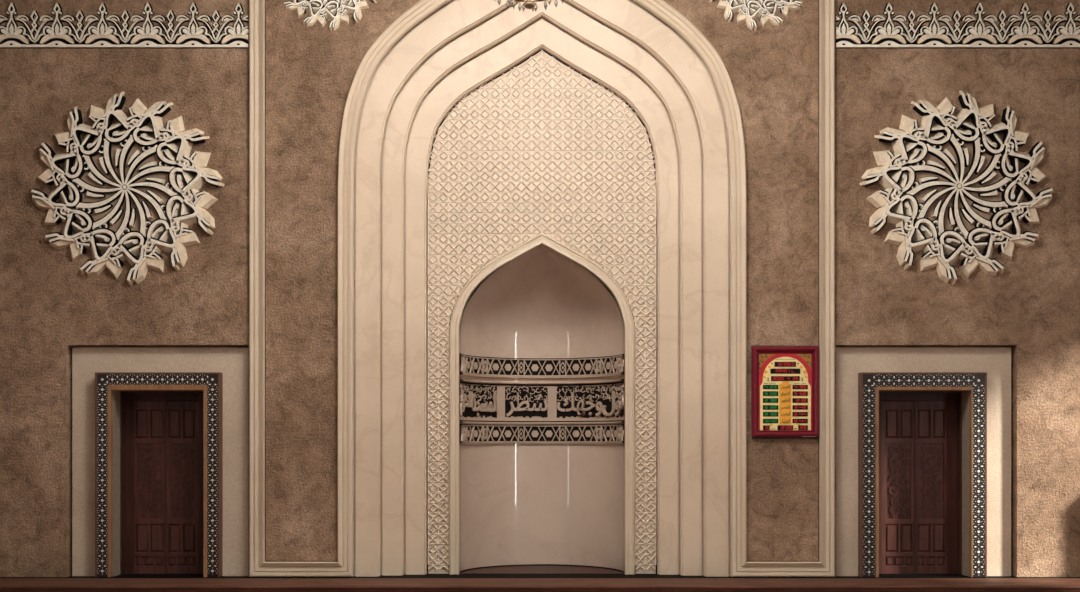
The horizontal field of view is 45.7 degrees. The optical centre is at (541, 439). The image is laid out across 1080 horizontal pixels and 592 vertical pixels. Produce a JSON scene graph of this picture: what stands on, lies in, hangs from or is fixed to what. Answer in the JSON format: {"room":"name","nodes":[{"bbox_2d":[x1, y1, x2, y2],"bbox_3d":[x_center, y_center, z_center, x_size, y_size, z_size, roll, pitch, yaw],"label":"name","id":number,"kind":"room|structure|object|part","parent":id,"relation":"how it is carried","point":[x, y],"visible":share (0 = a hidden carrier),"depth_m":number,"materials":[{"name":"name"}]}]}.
{"room":"mosque","nodes":[
{"label":"mosque","id":0,"kind":"room"},
{"bbox_2d":[0,0,1079,576],"bbox_3d":[0.000,-2.587,16.250,19.800,8.600,0.500,0,0,0],"label":"wall","id":1,"kind":"structure","parent":0,"point":[48,308],"depth_m":16.00,"materials":[{"name":"brown paint"}]},
{"bbox_2d":[0,3,248,47],"bbox_3d":[-5.579,-5.178,15.982,3.830,0.567,0.033,0,0,0],"label":"frieze","id":2,"kind":"object","parent":1,"relation":"attached to","point":[10,37],"visible":1,"depth_m":15.97,"materials":[{"name":"beige stone"}]},
{"bbox_2d":[30,91,224,285],"bbox_3d":[-5.184,-3.140,15.942,2.437,2.437,0.112,0,0,0],"label":"rosette","id":3,"kind":"object","parent":1,"relation":"attached to","point":[129,185],"visible":1,"depth_m":15.90,"materials":[{"name":"beige stone"}]},
{"bbox_2d":[95,372,222,576],"bbox_3d":[-4.792,0.434,16.118,1.549,2.553,0.360,0,0,0],"label":"door surround","id":4,"kind":"object","parent":1,"relation":"attached to","point":[108,385],"visible":1,"depth_m":15.95,"materials":[{"name":"grey paint"}]},
{"bbox_2d":[72,347,247,575],"bbox_3d":[-4.806,0.258,16.200,2.295,2.910,0.200,0,0,0],"label":"trim","id":5,"kind":"structure","parent":1,"relation":"attached to","point":[232,362],"depth_m":16.10,"materials":[{"name":"beige paint"}]},
{"bbox_2d":[120,391,202,573],"bbox_3d":[-4.794,0.476,16.400,1.453,2.491,0.200,0,0,0],"label":"door","id":6,"kind":"structure","parent":1,"relation":"in","point":[161,432],"depth_m":16.43,"materials":[{"name":"brown wood"}]},
{"bbox_3d":[-5.141,1.260,16.445,0.142,0.350,0.019,0,0,0],"label":"raised panel","id":7,"kind":"part","parent":6,"relation":"part of","materials":[{"name":"red wood"}]},
{"bbox_3d":[-5.141,-0.208,16.445,0.142,0.362,0.019,0,0,0],"label":"raised panel","id":8,"kind":"part","parent":6,"relation":"part of","materials":[{"name":"red wood"}]},
{"bbox_3d":[-5.042,0.529,16.449,0.354,0.968,0.034,0,0,0],"label":"carved panel","id":9,"kind":"part","parent":6,"relation":"part of","materials":[{"name":"red wood"}]},
{"bbox_3d":[-5.042,1.554,16.444,0.326,0.104,0.020,0,0,0],"label":"panel","id":10,"kind":"part","parent":6,"relation":"part of","materials":[{"name":"red wood"}]},
{"bbox_3d":[-4.948,1.260,16.445,0.155,0.350,0.019,0,0,0],"label":"raised panel","id":11,"kind":"part","parent":6,"relation":"part of","materials":[{"name":"red wood"}]},
{"bbox_3d":[-4.948,-0.208,16.445,0.155,0.362,0.019,0,0,0],"label":"raised panel","id":12,"kind":"part","parent":6,"relation":"part of","materials":[{"name":"red wood"}]},
{"bbox_3d":[-4.720,1.260,16.445,0.144,0.350,0.019,0,0,0],"label":"raised panel","id":13,"kind":"part","parent":6,"relation":"part of","materials":[{"name":"red wood"}]},
{"bbox_3d":[-4.720,-0.208,16.445,0.144,0.362,0.019,0,0,0],"label":"raised panel","id":14,"kind":"part","parent":6,"relation":"part of","materials":[{"name":"red wood"}]},
{"bbox_3d":[-4.625,0.529,16.449,0.346,0.968,0.034,0,0,0],"label":"carved panel","id":15,"kind":"part","parent":6,"relation":"part of","materials":[{"name":"red wood"}]},
{"bbox_3d":[-4.625,1.554,16.444,0.319,0.104,0.020,0,0,0],"label":"panel","id":16,"kind":"part","parent":6,"relation":"part of","materials":[{"name":"red wood"}]},
{"bbox_3d":[-4.532,1.260,16.445,0.150,0.350,0.019,0,0,0],"label":"raised panel","id":17,"kind":"part","parent":6,"relation":"part of","materials":[{"name":"red wood"}]},
{"bbox_3d":[-4.532,-0.208,16.445,0.150,0.362,0.019,0,0,0],"label":"raised panel","id":18,"kind":"part","parent":6,"relation":"part of","materials":[{"name":"red wood"}]},
{"bbox_2d":[283,0,376,30],"bbox_3d":[-2.667,-5.782,15.967,1.358,1.358,0.061,0,0,0],"label":"rosette","id":19,"kind":"object","parent":1,"relation":"attached to","point":[323,9],"visible":1,"depth_m":15.95,"materials":[{"name":"beige stone"}]},
{"bbox_2d":[249,0,834,576],"bbox_3d":[0.000,-2.586,15.949,7.317,8.584,0.098,0,0,0],"label":"trim","id":20,"kind":"structure","parent":1,"relation":"attached to","point":[258,565],"depth_m":15.93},
{"bbox_2d":[353,0,730,576],"bbox_3d":[0.000,-2.275,16.697,4.883,7.974,1.396,0,0,0],"label":"mihrab","id":21,"kind":"object","parent":1,"relation":"attached to","point":[541,424],"visible":1,"depth_m":16.31,"materials":[{"name":"beige stone"}]},
{"bbox_3d":[0.000,-0.467,16.375,2.367,4.360,0.170,0,0,0],"label":"niche frame","id":22,"kind":"part","parent":21,"relation":"part of","materials":[{"name":"beige stone"}]},
{"bbox_2d":[709,0,802,30],"bbox_3d":[2.692,-5.788,15.967,1.358,1.358,0.061,0,0,0],"label":"rosette","id":23,"kind":"object","parent":1,"relation":"attached to","point":[762,9],"visible":1,"depth_m":15.95,"materials":[{"name":"beige stone"}]},
{"bbox_2d":[751,346,818,438],"bbox_3d":[3.033,-0.598,15.957,0.835,1.158,0.085,0,0,0],"label":"clock","id":24,"kind":"object","parent":1,"relation":"attached to","point":[784,379],"visible":1,"depth_m":15.95,"materials":[{"name":"red plastic"}]},
{"bbox_2d":[879,391,961,573],"bbox_3d":[4.772,0.476,16.400,1.451,2.491,0.200,0,0,0],"label":"door","id":25,"kind":"structure","parent":1,"relation":"in","point":[920,432],"depth_m":16.43,"materials":[{"name":"brown wood"}]},
{"bbox_3d":[4.491,1.260,16.445,0.150,0.350,0.019,0,0,0],"label":"raised panel","id":26,"kind":"part","parent":25,"relation":"part of","materials":[{"name":"red wood"}]},
{"bbox_3d":[4.491,-0.208,16.445,0.150,0.362,0.019,0,0,0],"label":"raised panel","id":27,"kind":"part","parent":25,"relation":"part of","materials":[{"name":"red wood"}]},
{"bbox_3d":[4.583,1.554,16.444,0.319,0.104,0.020,0,0,0],"label":"panel","id":28,"kind":"part","parent":25,"relation":"part of","materials":[{"name":"red wood"}]},
{"bbox_3d":[4.583,0.529,16.449,0.346,0.968,0.034,0,0,0],"label":"carved panel","id":29,"kind":"part","parent":25,"relation":"part of","materials":[{"name":"red wood"}]},
{"bbox_3d":[4.678,1.260,16.445,0.144,0.350,0.019,0,0,0],"label":"raised panel","id":30,"kind":"part","parent":25,"relation":"part of","materials":[{"name":"red wood"}]},
{"bbox_3d":[4.678,-0.208,16.445,0.144,0.362,0.019,0,0,0],"label":"raised panel","id":31,"kind":"part","parent":25,"relation":"part of","materials":[{"name":"red wood"}]},
{"bbox_3d":[4.907,1.260,16.445,0.155,0.350,0.019,0,0,0],"label":"raised panel","id":32,"kind":"part","parent":25,"relation":"part of","materials":[{"name":"red wood"}]},
{"bbox_3d":[4.907,-0.208,16.445,0.155,0.362,0.019,0,0,0],"label":"raised panel","id":33,"kind":"part","parent":25,"relation":"part of","materials":[{"name":"red wood"}]},
{"bbox_3d":[5.000,1.554,16.444,0.326,0.104,0.020,0,0,0],"label":"panel","id":34,"kind":"part","parent":25,"relation":"part of","materials":[{"name":"red wood"}]},
{"bbox_3d":[5.000,0.529,16.449,0.354,0.968,0.034,0,0,0],"label":"carved panel","id":35,"kind":"part","parent":25,"relation":"part of","materials":[{"name":"red wood"}]},
{"bbox_3d":[5.101,1.260,16.445,0.142,0.350,0.019,0,0,0],"label":"raised panel","id":36,"kind":"part","parent":25,"relation":"part of","materials":[{"name":"red wood"}]},
{"bbox_3d":[5.101,-0.208,16.445,0.142,0.362,0.019,0,0,0],"label":"raised panel","id":37,"kind":"part","parent":25,"relation":"part of","materials":[{"name":"red wood"}]},
{"bbox_2d":[858,372,986,576],"bbox_3d":[4.759,0.434,16.118,1.568,2.553,0.360,0,0,0],"label":"door surround","id":38,"kind":"object","parent":1,"relation":"attached to","point":[973,385],"visible":1,"depth_m":15.95,"materials":[{"name":"grey paint"}]},
{"bbox_2d":[836,347,1010,575],"bbox_3d":[4.806,0.258,16.200,2.282,2.910,0.200,0,0,0],"label":"trim","id":39,"kind":"structure","parent":1,"relation":"attached to","point":[850,361],"depth_m":16.10,"materials":[{"name":"beige paint"}]},
{"bbox_2d":[859,90,1053,284],"bbox_3d":[5.184,-3.153,15.942,2.437,2.437,0.112,0,0,0],"label":"rosette","id":40,"kind":"object","parent":1,"relation":"attached to","point":[954,184],"visible":1,"depth_m":15.90,"materials":[{"name":"beige stone"}]},
{"bbox_2d":[836,3,1079,47],"bbox_3d":[5.571,-5.178,15.982,3.801,0.567,0.033,0,0,0],"label":"frieze","id":41,"kind":"object","parent":1,"relation":"attached to","point":[887,37],"visible":1,"depth_m":15.97,"materials":[{"name":"beige stone"}]},
{"bbox_2d":[465,281,618,307],"bbox_3d":[0.000,-2.603,18.500,20.200,8.970,0.200,0,0,0],"label":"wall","id":42,"kind":"structure","parent":0,"point":[483,281],"depth_m":18.40,"materials":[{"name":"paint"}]},
{"bbox_3d":[0.000,-6.987,7.100,20.200,0.200,22.600,0,0,0],"label":"ceiling","id":43,"kind":"structure","parent":0,"visible":0},
{"bbox_2d":[494,0,563,11],"bbox_3d":[-0.107,-5.296,11.000,1.137,3.184,1.137,0,0,0],"label":"crystal chandelier","id":44,"kind":"object","parent":43,"relation":"hanging from","point":[528,4],"visible":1,"depth_m":11.09,"materials":[{"name":"white"}]},
{"bbox_3d":[0.000,1.983,7.100,20.200,0.200,22.600,0,0,0],"label":"floor","id":45,"kind":"structure","parent":0,"visible":0},
{"bbox_2d":[0,573,1079,591],"bbox_3d":[0.000,1.795,16.350,19.780,0.173,2.700,0,0,0],"label":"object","id":46,"kind":"structure","parent":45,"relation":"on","point":[127,582],"depth_m":15.08,"materials":[{"name":"brown"}]}
]}

